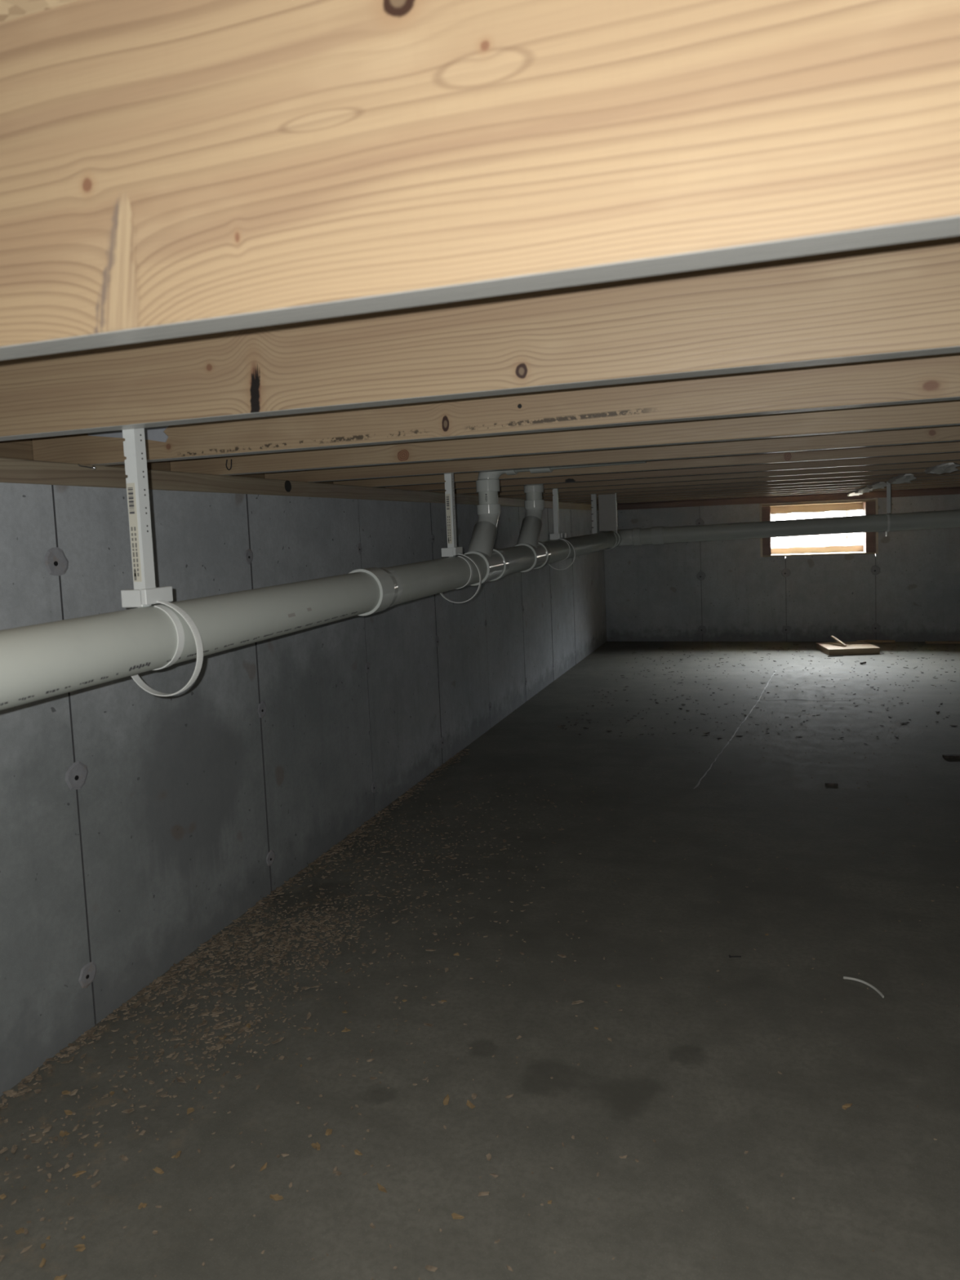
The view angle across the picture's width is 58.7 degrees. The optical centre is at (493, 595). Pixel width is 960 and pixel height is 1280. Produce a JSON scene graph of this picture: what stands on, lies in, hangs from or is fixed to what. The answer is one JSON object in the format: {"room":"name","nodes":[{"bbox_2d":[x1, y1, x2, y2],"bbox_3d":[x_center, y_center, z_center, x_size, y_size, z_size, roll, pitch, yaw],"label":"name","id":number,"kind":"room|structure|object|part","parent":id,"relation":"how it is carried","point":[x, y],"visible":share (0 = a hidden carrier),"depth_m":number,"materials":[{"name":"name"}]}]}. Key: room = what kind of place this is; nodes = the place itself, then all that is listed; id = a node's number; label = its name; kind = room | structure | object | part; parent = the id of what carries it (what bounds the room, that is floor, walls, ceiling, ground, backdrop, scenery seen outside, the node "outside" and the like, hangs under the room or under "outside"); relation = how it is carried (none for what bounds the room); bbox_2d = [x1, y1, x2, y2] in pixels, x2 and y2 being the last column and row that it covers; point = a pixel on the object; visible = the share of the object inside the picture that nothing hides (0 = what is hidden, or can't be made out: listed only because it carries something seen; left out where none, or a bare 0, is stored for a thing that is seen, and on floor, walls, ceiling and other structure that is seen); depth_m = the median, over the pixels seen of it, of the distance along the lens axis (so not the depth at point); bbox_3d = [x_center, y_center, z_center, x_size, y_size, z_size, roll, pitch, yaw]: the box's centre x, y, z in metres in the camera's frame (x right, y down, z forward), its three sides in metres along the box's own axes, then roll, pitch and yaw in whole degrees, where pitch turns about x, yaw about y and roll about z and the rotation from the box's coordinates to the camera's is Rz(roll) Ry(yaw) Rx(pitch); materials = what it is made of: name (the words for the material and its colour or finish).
{"room":"crawl space","nodes":[
{"label":"crawl space","id":0,"kind":"room"},
{"bbox_2d":[0,0,77,22],"bbox_3d":[2.009,-0.622,1.754,5.644,0.020,9.065,-1,5,18],"label":"ceiling","id":1,"kind":"structure","parent":0,"point":[9,9],"depth_m":0.62,"materials":[{"name":"beige wood"}]},
{"bbox_2d":[0,482,606,1096],"bbox_3d":[-0.580,0.229,2.548,0.203,1.030,9.254,-1,5,18],"label":"wall","id":2,"kind":"structure","parent":0,"point":[136,824],"depth_m":1.99,"materials":[{"name":"grey concrete"}]},
{"bbox_3d":[-0.885,0.337,1.310,0.014,1.030,0.605,-1,5,18],"label":"panel","id":3,"kind":"part","parent":2,"relation":"part of","materials":[{"name":"concrete"}]},
{"bbox_2d":[0,457,128,488],"bbox_3d":[-0.685,-0.215,1.391,0.335,0.042,0.585,-1,5,18],"label":"plate","id":4,"kind":"object","parent":2,"relation":"on","point":[29,472],"depth_m":1.57,"materials":[{"name":"brown wood"}]},
{"bbox_2d":[77,464,95,470],"bbox_3d":[-0.773,-0.244,1.620,0.009,0.009,0.038,-1,5,18],"label":"nail","id":5,"kind":"object","parent":4,"relation":"on","point":[93,467],"visible":1,"depth_m":1.62,"materials":[{"name":"silver metal"}]},
{"bbox_3d":[-0.698,0.285,1.888,0.013,1.030,0.605,-1,5,18],"label":"panel","id":6,"kind":"part","parent":2,"relation":"part of","materials":[{"name":"concrete"}]},
{"bbox_2d":[0,438,426,491],"bbox_3d":[-0.630,-0.429,2.615,0.038,0.277,9.045,-1,5,18],"label":"board","id":7,"kind":"object","parent":2,"relation":"on","point":[22,449],"visible":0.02,"depth_m":1.67,"materials":[{"name":"brown wood"}]},
{"bbox_2d":[146,469,445,503],"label":"plate","id":8,"kind":"object","parent":2,"relation":"on","point":[164,480],"depth_m":2.25,"materials":[{"name":"brown wood"}]},
{"bbox_2d":[0,0,959,360],"bbox_3d":[1.473,-0.342,0.068,5.530,0.235,0.038,-1,5,18],"label":"joist","id":9,"kind":"object","parent":8,"relation":"on","point":[169,169],"visible":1,"depth_m":0.55,"materials":[{"name":"brown wood"}]},
{"bbox_2d":[0,235,959,441],"bbox_3d":[1.598,-0.377,0.454,5.530,0.235,0.038,-1,5,18],"label":"joist","id":10,"kind":"object","parent":8,"relation":"on","point":[897,300],"visible":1,"depth_m":0.95,"materials":[{"name":"brown wood"}]},
{"bbox_2d":[120,427,203,696],"bbox_3d":[-0.483,-0.087,1.195,0.139,0.464,0.056,-1,5,18],"label":"hanger","id":11,"kind":"object","parent":10,"relation":"hanging from","point":[144,593],"visible":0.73,"depth_m":1.18,"materials":[{"name":"grey plastic"}]},
{"bbox_2d":[130,526,139,580],"bbox_3d":[-0.496,-0.058,1.180,0.008,0.074,0.001,-1,5,18],"label":"print","id":12,"kind":"object","parent":11,"relation":"on","point":[135,531],"depth_m":1.18,"materials":[{"name":"grey"}]},
{"bbox_2d":[0,461,959,710],"bbox_3d":[1.837,-0.172,1.087,4.575,0.452,6.418,-1,5,18],"label":"drain pipe","id":13,"kind":"object","parent":11,"relation":"hanging from","point":[40,661],"visible":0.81,"depth_m":1.53,"materials":[{"name":"white plastic"}]},
{"bbox_2d":[0,611,357,705],"bbox_3d":[-0.420,0.080,1.274,0.004,0.017,0.944,-1,5,18],"label":"print","id":14,"kind":"object","parent":13,"relation":"attached to","point":[26,689],"depth_m":1.10,"materials":[{"name":"grey"}]},
{"bbox_2d":[31,352,959,466],"bbox_3d":[1.723,-0.411,0.839,5.530,0.235,0.038,-1,5,18],"label":"joist","id":15,"kind":"object","parent":8,"relation":"on","point":[936,377],"visible":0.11,"depth_m":1.36,"materials":[{"name":"brown wood"}]},
{"bbox_2d":[88,425,168,442],"bbox_3d":[-0.688,-0.318,1.606,0.188,0.070,0.002,-1,5,18],"label":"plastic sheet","id":16,"kind":"object","parent":15,"relation":"attached to","point":[154,433],"visible":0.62,"depth_m":1.59,"materials":[{"name":"white plastic"}]},
{"bbox_2d":[169,400,959,475],"bbox_3d":[1.847,-0.446,1.224,5.530,0.235,0.038,-1,5,18],"label":"joist","id":17,"kind":"object","parent":8,"relation":"on","point":[941,413],"visible":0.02,"depth_m":1.74,"materials":[{"name":"brown wood"}]},
{"bbox_2d":[225,458,231,470],"bbox_3d":[-0.624,-0.308,2.010,0.017,0.026,0.006,-1,5,18],"label":"wire hook","id":18,"kind":"object","parent":17,"relation":"attached to","point":[231,459],"visible":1,"depth_m":2.01,"materials":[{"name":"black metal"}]},
{"bbox_2d":[264,425,959,482],"bbox_3d":[1.972,-0.481,1.609,5.530,0.235,0.038,-1,5,18],"label":"joist","id":19,"kind":"object","parent":8,"relation":"on","point":[942,433],"visible":0.02,"depth_m":2.12,"materials":[{"name":"brown wood"}]},
{"bbox_2d":[440,473,481,603],"bbox_3d":[-0.109,-0.201,2.351,0.139,0.446,0.056,-1,5,18],"label":"hanger","id":20,"kind":"object","parent":19,"relation":"hanging from","point":[452,549],"visible":0.8,"depth_m":2.33,"materials":[{"name":"grey plastic"}]},
{"bbox_2d":[447,515,450,542],"bbox_3d":[-0.123,-0.181,2.335,0.008,0.074,0.001,-1,5,18],"label":"print","id":21,"kind":"object","parent":20,"relation":"on","point":[448,517],"depth_m":2.34,"materials":[{"name":"grey"}]},
{"bbox_2d":[333,440,959,487],"bbox_3d":[2.097,-0.516,1.994,5.530,0.235,0.038,-1,5,18],"label":"joist","id":22,"kind":"object","parent":8,"relation":"on","point":[948,446],"visible":0.02,"depth_m":2.47,"materials":[{"name":"brown wood"}]},
{"bbox_2d":[385,452,959,491],"bbox_3d":[2.222,-0.550,2.380,5.530,0.235,0.038,-1,5,18],"label":"joist","id":23,"kind":"object","parent":8,"relation":"on","point":[953,455],"visible":0.02,"depth_m":2.86,"materials":[{"name":"brown wood"}]},
{"bbox_2d":[426,460,959,493],"bbox_3d":[2.346,-0.585,2.765,5.530,0.235,0.038,-1,5,18],"label":"joist","id":24,"kind":"object","parent":8,"relation":"on","point":[922,464],"visible":0.02,"depth_m":3.23,"materials":[{"name":"brown wood"}]},
{"bbox_2d":[548,488,575,569],"bbox_3d":[0.265,-0.316,3.505,0.131,0.423,0.056,-1,5,18],"label":"hanger","id":25,"kind":"object","parent":24,"relation":"hanging from","point":[557,535],"visible":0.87,"depth_m":3.49,"materials":[{"name":"grey plastic"}]},
{"bbox_2d":[924,462,959,474],"bbox_3d":[1.532,-0.430,2.928,0.086,0.030,0.364,-1,5,18],"label":"scrap","id":26,"kind":"object","parent":24,"relation":"attached to","point":[944,468],"visible":1,"depth_m":2.84,"materials":[{"name":"white plastic"}]},
{"bbox_2d":[462,466,959,496],"bbox_3d":[2.471,-0.620,3.150,5.530,0.235,0.038,-1,5,18],"label":"joist","id":27,"kind":"object","parent":8,"relation":"on","point":[911,470],"visible":0.02,"depth_m":3.62,"materials":[{"name":"brown wood"}]},
{"bbox_2d":[887,473,916,484],"bbox_3d":[1.738,-0.493,3.641,0.085,0.031,0.454,-1,5,18],"label":"scrap","id":28,"kind":"object","parent":27,"relation":"attached to","point":[902,478],"visible":1,"depth_m":3.53,"materials":[{"name":"white plastic"}]},
{"bbox_2d":[497,471,959,498],"bbox_3d":[2.596,-0.655,3.535,5.530,0.235,0.038,-1,5,18],"label":"joist","id":29,"kind":"object","parent":8,"relation":"on","point":[954,473],"visible":0.02,"depth_m":4.00,"materials":[{"name":"brown wood"}]},
{"bbox_2d":[598,493,617,531],"bbox_3d":[0.585,-0.486,4.386,0.089,0.306,0.038,-1,5,18],"label":"wood block","id":30,"kind":"object","parent":29,"relation":"hanging from","point":[606,502],"visible":0.58,"depth_m":4.37,"materials":[{"name":"grey wood"}]},
{"bbox_2d":[591,493,617,550],"bbox_3d":[0.583,-0.422,4.428,0.128,0.379,0.196,-1,5,18],"label":"hanger","id":31,"kind":"object","parent":30,"relation":"attached to","point":[593,497],"visible":0.74,"depth_m":4.35,"materials":[{"name":"grey plastic"}]},
{"bbox_2d":[515,475,959,499],"bbox_3d":[2.720,-0.689,3.921,5.530,0.235,0.038,-1,5,18],"label":"joist","id":32,"kind":"object","parent":8,"relation":"on","point":[947,476],"visible":0.02,"depth_m":4.36,"materials":[{"name":"brown wood"}]},
{"bbox_2d":[885,481,891,536],"bbox_3d":[1.982,-0.479,4.297,0.022,0.361,0.098,-1,5,18],"label":"hanger","id":33,"kind":"object","parent":32,"relation":"hanging from","point":[889,486],"visible":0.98,"depth_m":4.25,"materials":[{"name":"grey plastic"}]},
{"bbox_2d":[543,478,959,501],"bbox_3d":[2.845,-0.724,4.306,5.530,0.235,0.038,-1,5,18],"label":"joist","id":34,"kind":"object","parent":8,"relation":"on","point":[944,479],"visible":0.02,"depth_m":4.75,"materials":[{"name":"brown wood"}]},
{"bbox_2d":[866,481,888,489],"bbox_3d":[1.969,-0.561,4.389,0.079,0.028,0.464,-1,5,18],"label":"scrap","id":35,"kind":"object","parent":34,"relation":"attached to","point":[882,484],"visible":1,"depth_m":4.28,"materials":[{"name":"white plastic"}]},
{"bbox_2d":[558,480,959,502],"bbox_3d":[2.970,-0.759,4.691,5.530,0.235,0.038,-1,5,18],"label":"joist","id":36,"kind":"object","parent":8,"relation":"on","point":[948,482],"visible":0.02,"depth_m":5.12,"materials":[{"name":"brown wood"}]},
{"bbox_2d":[853,487,872,493],"bbox_3d":[2.223,-0.630,5.144,0.089,0.028,0.464,-1,5,18],"label":"scrap","id":37,"kind":"object","parent":36,"relation":"attached to","point":[864,490],"visible":0.93,"depth_m":5.01,"materials":[{"name":"white plastic"}]},
{"bbox_2d":[571,483,959,503],"bbox_3d":[3.094,-0.793,5.076,5.530,0.235,0.038,-1,5,18],"label":"joist","id":38,"kind":"object","parent":8,"relation":"on","point":[944,484],"visible":0.02,"depth_m":5.49,"materials":[{"name":"brown wood"}]},
{"bbox_2d":[586,484,959,504],"bbox_3d":[3.219,-0.828,5.462,5.530,0.235,0.038,-1,5,18],"label":"joist","id":39,"kind":"object","parent":8,"relation":"on","point":[951,486],"visible":0.02,"depth_m":5.86,"materials":[{"name":"brown wood"}]},
{"bbox_2d":[847,491,862,496],"bbox_3d":[2.464,-0.695,5.841,0.089,0.025,0.404,-1,5,18],"label":"scrap","id":40,"kind":"object","parent":39,"relation":"attached to","point":[851,494],"visible":0.85,"depth_m":5.72,"materials":[{"name":"white plastic"}]},
{"bbox_3d":[-0.510,0.233,2.466,0.014,1.030,0.606,-1,5,18],"label":"panel","id":41,"kind":"part","parent":2,"relation":"part of","materials":[{"name":"concrete"}]},
{"bbox_3d":[-0.324,0.181,3.044,0.013,1.030,0.606,-1,5,18],"label":"panel","id":42,"kind":"part","parent":2,"relation":"part of","materials":[{"name":"concrete"}]},
{"bbox_3d":[-0.137,0.129,3.622,0.014,1.030,0.606,-1,5,18],"label":"panel","id":43,"kind":"part","parent":2,"relation":"part of","materials":[{"name":"concrete"}]},
{"bbox_3d":[0.050,0.076,4.200,0.013,1.030,0.606,-1,5,18],"label":"panel","id":44,"kind":"part","parent":2,"relation":"part of","materials":[{"name":"concrete"}]},
{"bbox_3d":[0.237,0.024,4.777,0.013,1.030,0.606,-1,5,18],"label":"panel","id":45,"kind":"part","parent":2,"relation":"part of","materials":[{"name":"concrete"}]},
{"bbox_3d":[0.424,-0.028,5.355,0.014,1.030,0.606,-1,5,18],"label":"panel","id":46,"kind":"part","parent":2,"relation":"part of","materials":[{"name":"concrete"}]},
{"bbox_3d":[0.612,-0.080,5.933,0.015,1.030,0.606,-1,5,18],"label":"panel","id":47,"kind":"part","parent":2,"relation":"part of","materials":[{"name":"concrete"}]},
{"bbox_3d":[0.785,-0.128,6.469,0.013,1.030,0.518,-1,5,18],"label":"panel","id":48,"kind":"part","parent":2,"relation":"part of","materials":[{"name":"concrete"}]},
{"bbox_2d":[0,641,959,1279],"bbox_3d":[2.058,0.741,1.835,5.744,0.101,9.115,-1,5,18],"label":"floor","id":49,"kind":"structure","parent":0,"point":[868,1175],"depth_m":1.55,"materials":[{"name":"concrete"}]},
{"bbox_2d":[0,1194,6,1199],"bbox_3d":[-0.696,0.852,1.209,0.009,0.002,0.007,0,5,33],"label":"chip","id":50,"kind":"object","parent":49,"relation":"on","point":[2,1197],"visible":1,"depth_m":1.21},
{"bbox_2d":[14,1227,24,1234],"bbox_3d":[-0.635,0.854,1.146,0.011,0.002,0.014,-6,6,-42],"label":"chip","id":51,"kind":"object","parent":49,"relation":"on","point":[20,1230],"visible":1,"depth_m":1.15,"materials":[{"name":"brown wood"}]},
{"bbox_2d":[39,1257,45,1267],"bbox_3d":[-0.578,0.855,1.093,0.006,0.003,0.014,-3,4,-3],"label":"chip","id":52,"kind":"object","parent":49,"relation":"on","point":[42,1263],"visible":1,"depth_m":1.09,"materials":[{"name":"brown wood"}]},
{"bbox_2d":[40,1243,45,1248],"bbox_3d":[-0.592,0.855,1.121,0.006,0.002,0.009,-4,5,-20],"label":"chip","id":53,"kind":"object","parent":49,"relation":"on","point":[42,1246],"visible":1,"depth_m":1.12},
{"bbox_2d":[53,1274,66,1279],"bbox_3d":[-0.544,0.856,1.069,0.014,0.003,0.009,-3,4,-12],"label":"chip","id":54,"kind":"object","parent":49,"relation":"on","point":[62,1277],"visible":1,"depth_m":1.07,"materials":[{"name":"brown wood"}]},
{"bbox_2d":[58,1130,69,1137],"bbox_3d":[-0.674,0.842,1.334,0.018,0.003,0.011,1,6,37],"label":"chip","id":55,"kind":"object","parent":49,"relation":"on","point":[62,1134],"visible":1,"depth_m":1.33,"materials":[{"name":"brown wood"}]},
{"bbox_2d":[62,1090,70,1094],"bbox_3d":[-0.718,0.835,1.434,0.018,0.003,0.010,-3,4,-5],"label":"chip","id":56,"kind":"object","parent":49,"relation":"on","point":[64,1092],"visible":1,"depth_m":1.43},
{"bbox_2d":[64,1110,72,1115],"bbox_3d":[-0.690,0.838,1.383,0.018,0.003,0.008,1,6,38],"label":"chip","id":57,"kind":"object","parent":49,"relation":"on","point":[67,1112],"visible":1,"depth_m":1.38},
{"bbox_2d":[73,1244,85,1251],"bbox_3d":[-0.541,0.853,1.115,0.011,0.003,0.015,-6,6,-39],"label":"chip","id":58,"kind":"object","parent":49,"relation":"on","point":[81,1247],"visible":1,"depth_m":1.11,"materials":[{"name":"brown wood"}]},
{"bbox_2d":[72,1170,86,1177],"bbox_3d":[-0.605,0.845,1.246,0.014,0.004,0.012,-1,5,18],"label":"chip","id":59,"kind":"object","parent":49,"relation":"on","point":[78,1173],"visible":1,"depth_m":1.25,"materials":[{"name":"brown wood"}]},
{"bbox_2d":[137,1202,146,1208],"bbox_3d":[-0.486,0.845,1.181,0.010,0.003,0.010,-2,4,3],"label":"chip","id":60,"kind":"object","parent":49,"relation":"on","point":[144,1205],"visible":1,"depth_m":1.18,"materials":[{"name":"beige wood"}]},
{"bbox_2d":[152,1166,164,1173],"bbox_3d":[-0.490,0.840,1.247,0.019,0.002,0.008,1,5,37],"label":"chip","id":61,"kind":"object","parent":49,"relation":"on","point":[157,1170],"visible":1,"depth_m":1.25,"materials":[{"name":"brown wood"}]},
{"bbox_2d":[171,1150,181,1158],"bbox_3d":[-0.474,0.838,1.277,0.009,0.002,0.016,0,5,30],"label":"chip","id":62,"kind":"object","parent":49,"relation":"on","point":[178,1153],"visible":1,"depth_m":1.28,"materials":[{"name":"brown wood"}]},
{"bbox_2d":[186,1107,194,1114],"bbox_3d":[-0.489,0.830,1.375,0.011,0.003,0.015,-4,5,-19],"label":"chip","id":63,"kind":"object","parent":49,"relation":"on","point":[189,1110],"visible":1,"depth_m":1.38,"materials":[{"name":"brown wood"}]},
{"bbox_2d":[259,1162,266,1171],"bbox_3d":[-0.336,0.834,1.244,0.006,0.003,0.017,1,5,37],"label":"chip","id":64,"kind":"object","parent":49,"relation":"on","point":[264,1166],"visible":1,"depth_m":1.24,"materials":[{"name":"brown wood"}]},
{"bbox_2d":[269,1194,283,1200],"bbox_3d":[-0.302,0.836,1.186,0.021,0.004,0.010,-1,5,18],"label":"chip","id":65,"kind":"object","parent":49,"relation":"on","point":[276,1197],"visible":1,"depth_m":1.19,"materials":[{"name":"beige wood"}]},
{"bbox_2d":[311,1142,319,1150],"bbox_3d":[-0.266,0.828,1.283,0.019,0.002,0.010,2,6,44],"label":"chip","id":66,"kind":"object","parent":49,"relation":"on","point":[313,1145],"visible":1,"depth_m":1.28,"materials":[{"name":"brown wood"}]},
{"bbox_2d":[324,1128,332,1135],"bbox_3d":[-0.254,0.826,1.312,0.009,0.003,0.014,-3,4,-2],"label":"chip","id":67,"kind":"object","parent":49,"relation":"on","point":[328,1131],"visible":1,"depth_m":1.31,"materials":[{"name":"brown wood"}]},
{"bbox_2d":[341,1026,351,1031],"bbox_3d":[-0.273,0.806,1.581,0.015,0.003,0.014,-1,5,18],"label":"chip","id":68,"kind":"object","parent":49,"relation":"on","point":[345,1029],"visible":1,"depth_m":1.58,"materials":[{"name":"beige wood"}]},
{"bbox_2d":[354,1149,362,1155],"bbox_3d":[-0.201,0.827,1.265,0.016,0.003,0.006,1,6,41],"label":"chip","id":69,"kind":"object","parent":49,"relation":"on","point":[357,1152],"visible":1,"depth_m":1.26,"materials":[{"name":"brown wood"}]},
{"bbox_2d":[377,1182,386,1192],"bbox_3d":[-0.157,0.830,1.194,0.023,0.003,0.007,1,5,34],"label":"chip","id":70,"kind":"object","parent":49,"relation":"on","point":[380,1188],"visible":1,"depth_m":1.19,"materials":[{"name":"brown wood"}]},
{"bbox_2d":[443,1093,449,1105],"bbox_3d":[-0.077,0.813,1.376,0.009,0.003,0.026,-2,4,8],"label":"chip","id":71,"kind":"object","parent":49,"relation":"on","point":[446,1100],"visible":1,"depth_m":1.37,"materials":[{"name":"beige wood"}]},
{"bbox_2d":[451,1213,464,1219],"bbox_3d":[-0.048,0.830,1.140,0.019,0.003,0.007,-1,5,18],"label":"chip","id":72,"kind":"object","parent":49,"relation":"on","point":[455,1215],"visible":1,"depth_m":1.14,"materials":[{"name":"beige wood"}]},
{"bbox_2d":[466,1100,475,1108],"bbox_3d":[-0.038,0.811,1.360,0.007,0.003,0.020,-6,6,-40],"label":"chip","id":73,"kind":"object","parent":49,"relation":"on","point":[468,1104],"visible":1,"depth_m":1.36,"materials":[{"name":"brown wood"}]},
{"bbox_2d":[0,711,959,1279],"bbox_3d":[0.417,0.708,2.463,1.759,0.007,3.601,-1,5,18],"label":"sawdust","id":74,"kind":"object","parent":49,"relation":"on","point":[10,1093],"visible":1,"depth_m":1.81,"materials":[{"name":"brown wood"}]},
{"bbox_2d":[728,955,741,957],"bbox_3d":[0.506,0.756,1.790,0.024,0.006,0.006,-2,4,-1],"label":"nail","id":75,"kind":"object","parent":49,"relation":"on","point":[730,956],"visible":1,"depth_m":1.79,"materials":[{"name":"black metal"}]},
{"bbox_2d":[561,643,959,743],"bbox_3d":[1.851,0.471,4.769,2.458,0.008,2.903,-1,5,18],"label":"debris","id":76,"kind":"object","parent":49,"relation":"on","point":[702,643],"visible":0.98,"depth_m":4.50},
{"bbox_2d":[825,782,838,786],"bbox_3d":[1.150,0.643,2.906,0.040,0.007,0.010,-2,4,11],"label":"wood offcut","id":77,"kind":"object","parent":49,"relation":"on","point":[826,784],"visible":1,"depth_m":2.90,"materials":[{"name":"brown wood"}]},
{"bbox_2d":[842,1103,852,1110],"bbox_3d":[0.547,0.791,1.324,0.020,0.003,0.009,-5,5,-30],"label":"chip","id":78,"kind":"object","parent":49,"relation":"on","point":[845,1106],"visible":1,"depth_m":1.32,"materials":[{"name":"brown wood"}]},
{"bbox_2d":[815,640,879,655],"bbox_3d":[2.386,0.356,5.774,0.331,0.040,0.351,-2,4,5],"label":"wooden board","id":79,"kind":"object","parent":49,"relation":"on","point":[860,647],"visible":0.93,"depth_m":5.64,"materials":[{"name":"brown wood"}]},
{"bbox_2d":[831,635,846,646],"bbox_3d":[2.329,0.307,5.762,0.018,0.060,0.131,-4,5,-21],"label":"stick","id":80,"kind":"object","parent":79,"relation":"on","point":[832,637],"visible":1,"depth_m":5.76,"materials":[{"name":"beige wood"}]},
{"bbox_3d":[2.386,0.340,5.773,0.331,0.008,0.351,-2,4,5],"label":"panel","id":81,"kind":"part","parent":79,"relation":"part of","materials":[{"name":"white wood"}]},
{"bbox_2d":[843,976,884,998],"bbox_3d":[0.722,0.757,1.656,0.020,0.004,0.088,-5,5,-31],"label":"strap offcut","id":82,"kind":"object","parent":49,"relation":"on","point":[844,977],"visible":1,"depth_m":1.66,"materials":[{"name":"plastic"}]},
{"bbox_2d":[856,640,895,643],"bbox_3d":[2.730,0.328,6.098,0.251,0.016,0.035,-1,5,13],"label":"batten","id":83,"kind":"object","parent":49,"relation":"on","point":[865,641],"visible":0.8,"depth_m":6.08,"materials":[{"name":"brown wood"}]},
{"bbox_2d":[942,754,959,758],"bbox_3d":[1.723,0.597,3.167,0.102,0.010,0.022,-2,4,7],"label":"wood offcut","id":84,"kind":"object","parent":49,"relation":"on","point":[944,756],"visible":1,"depth_m":3.16,"materials":[{"name":"wood"}]},
{"bbox_2d":[603,493,959,641],"bbox_3d":[3.396,-0.200,5.997,5.644,1.030,0.203,-1,5,18],"label":"wall","id":85,"kind":"structure","parent":0,"point":[908,590],"depth_m":6.33,"materials":[{"name":"grey concrete"}]},
{"bbox_3d":[1.226,-0.157,6.610,0.737,1.030,0.020,-1,5,18],"label":"panel","id":86,"kind":"part","parent":85,"relation":"part of","materials":[{"name":"concrete"}]},
{"bbox_3d":[1.867,-0.168,6.401,0.607,1.030,0.020,-1,5,18],"label":"panel","id":87,"kind":"part","parent":85,"relation":"part of","materials":[{"name":"concrete"}]},
{"bbox_2d":[596,486,959,505],"bbox_3d":[3.416,-0.856,5.992,5.582,0.277,0.038,-1,5,18],"label":"board","id":88,"kind":"object","parent":85,"relation":"on","point":[952,486],"visible":0.02,"depth_m":6.40,"materials":[{"name":"beige wood"}]},
{"bbox_2d":[617,488,959,510],"bbox_3d":[3.366,-0.731,5.925,5.238,0.042,0.137,-1,5,18],"label":"plate","id":89,"kind":"object","parent":85,"relation":"on","point":[949,491],"visible":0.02,"depth_m":6.25,"materials":[{"name":"grey metal"}]},
{"bbox_2d":[770,510,862,547],"bbox_3d":[2.522,-0.489,6.715,1.063,0.560,0.672,-1,5,18],"label":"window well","id":90,"kind":"object","parent":85,"relation":"attached to","point":[853,539],"visible":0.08,"depth_m":7.01,"materials":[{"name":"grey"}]},
{"bbox_2d":[759,497,878,556],"bbox_3d":[2.386,-0.497,6.295,0.804,0.396,0.202,-1,5,18],"label":"window","id":91,"kind":"structure","parent":85,"relation":"in","point":[868,506],"depth_m":6.30,"materials":[{"name":"brown wood"}]},
{"bbox_3d":[2.394,-0.306,6.310,0.772,0.012,0.202,-1,5,18],"label":"sill","id":92,"kind":"part","parent":91,"relation":"part of","materials":[{"name":"brown wood"}]},
{"bbox_3d":[2.455,0.021,6.228,0.607,0.632,0.020,-1,5,18],"label":"panel","id":93,"kind":"part","parent":85,"relation":"part of","materials":[{"name":"concrete"}]},
{"bbox_3d":[3.027,-0.186,6.024,0.607,1.030,0.020,-1,5,18],"label":"panel","id":94,"kind":"part","parent":85,"relation":"part of","materials":[{"name":"concrete"}]}
]}

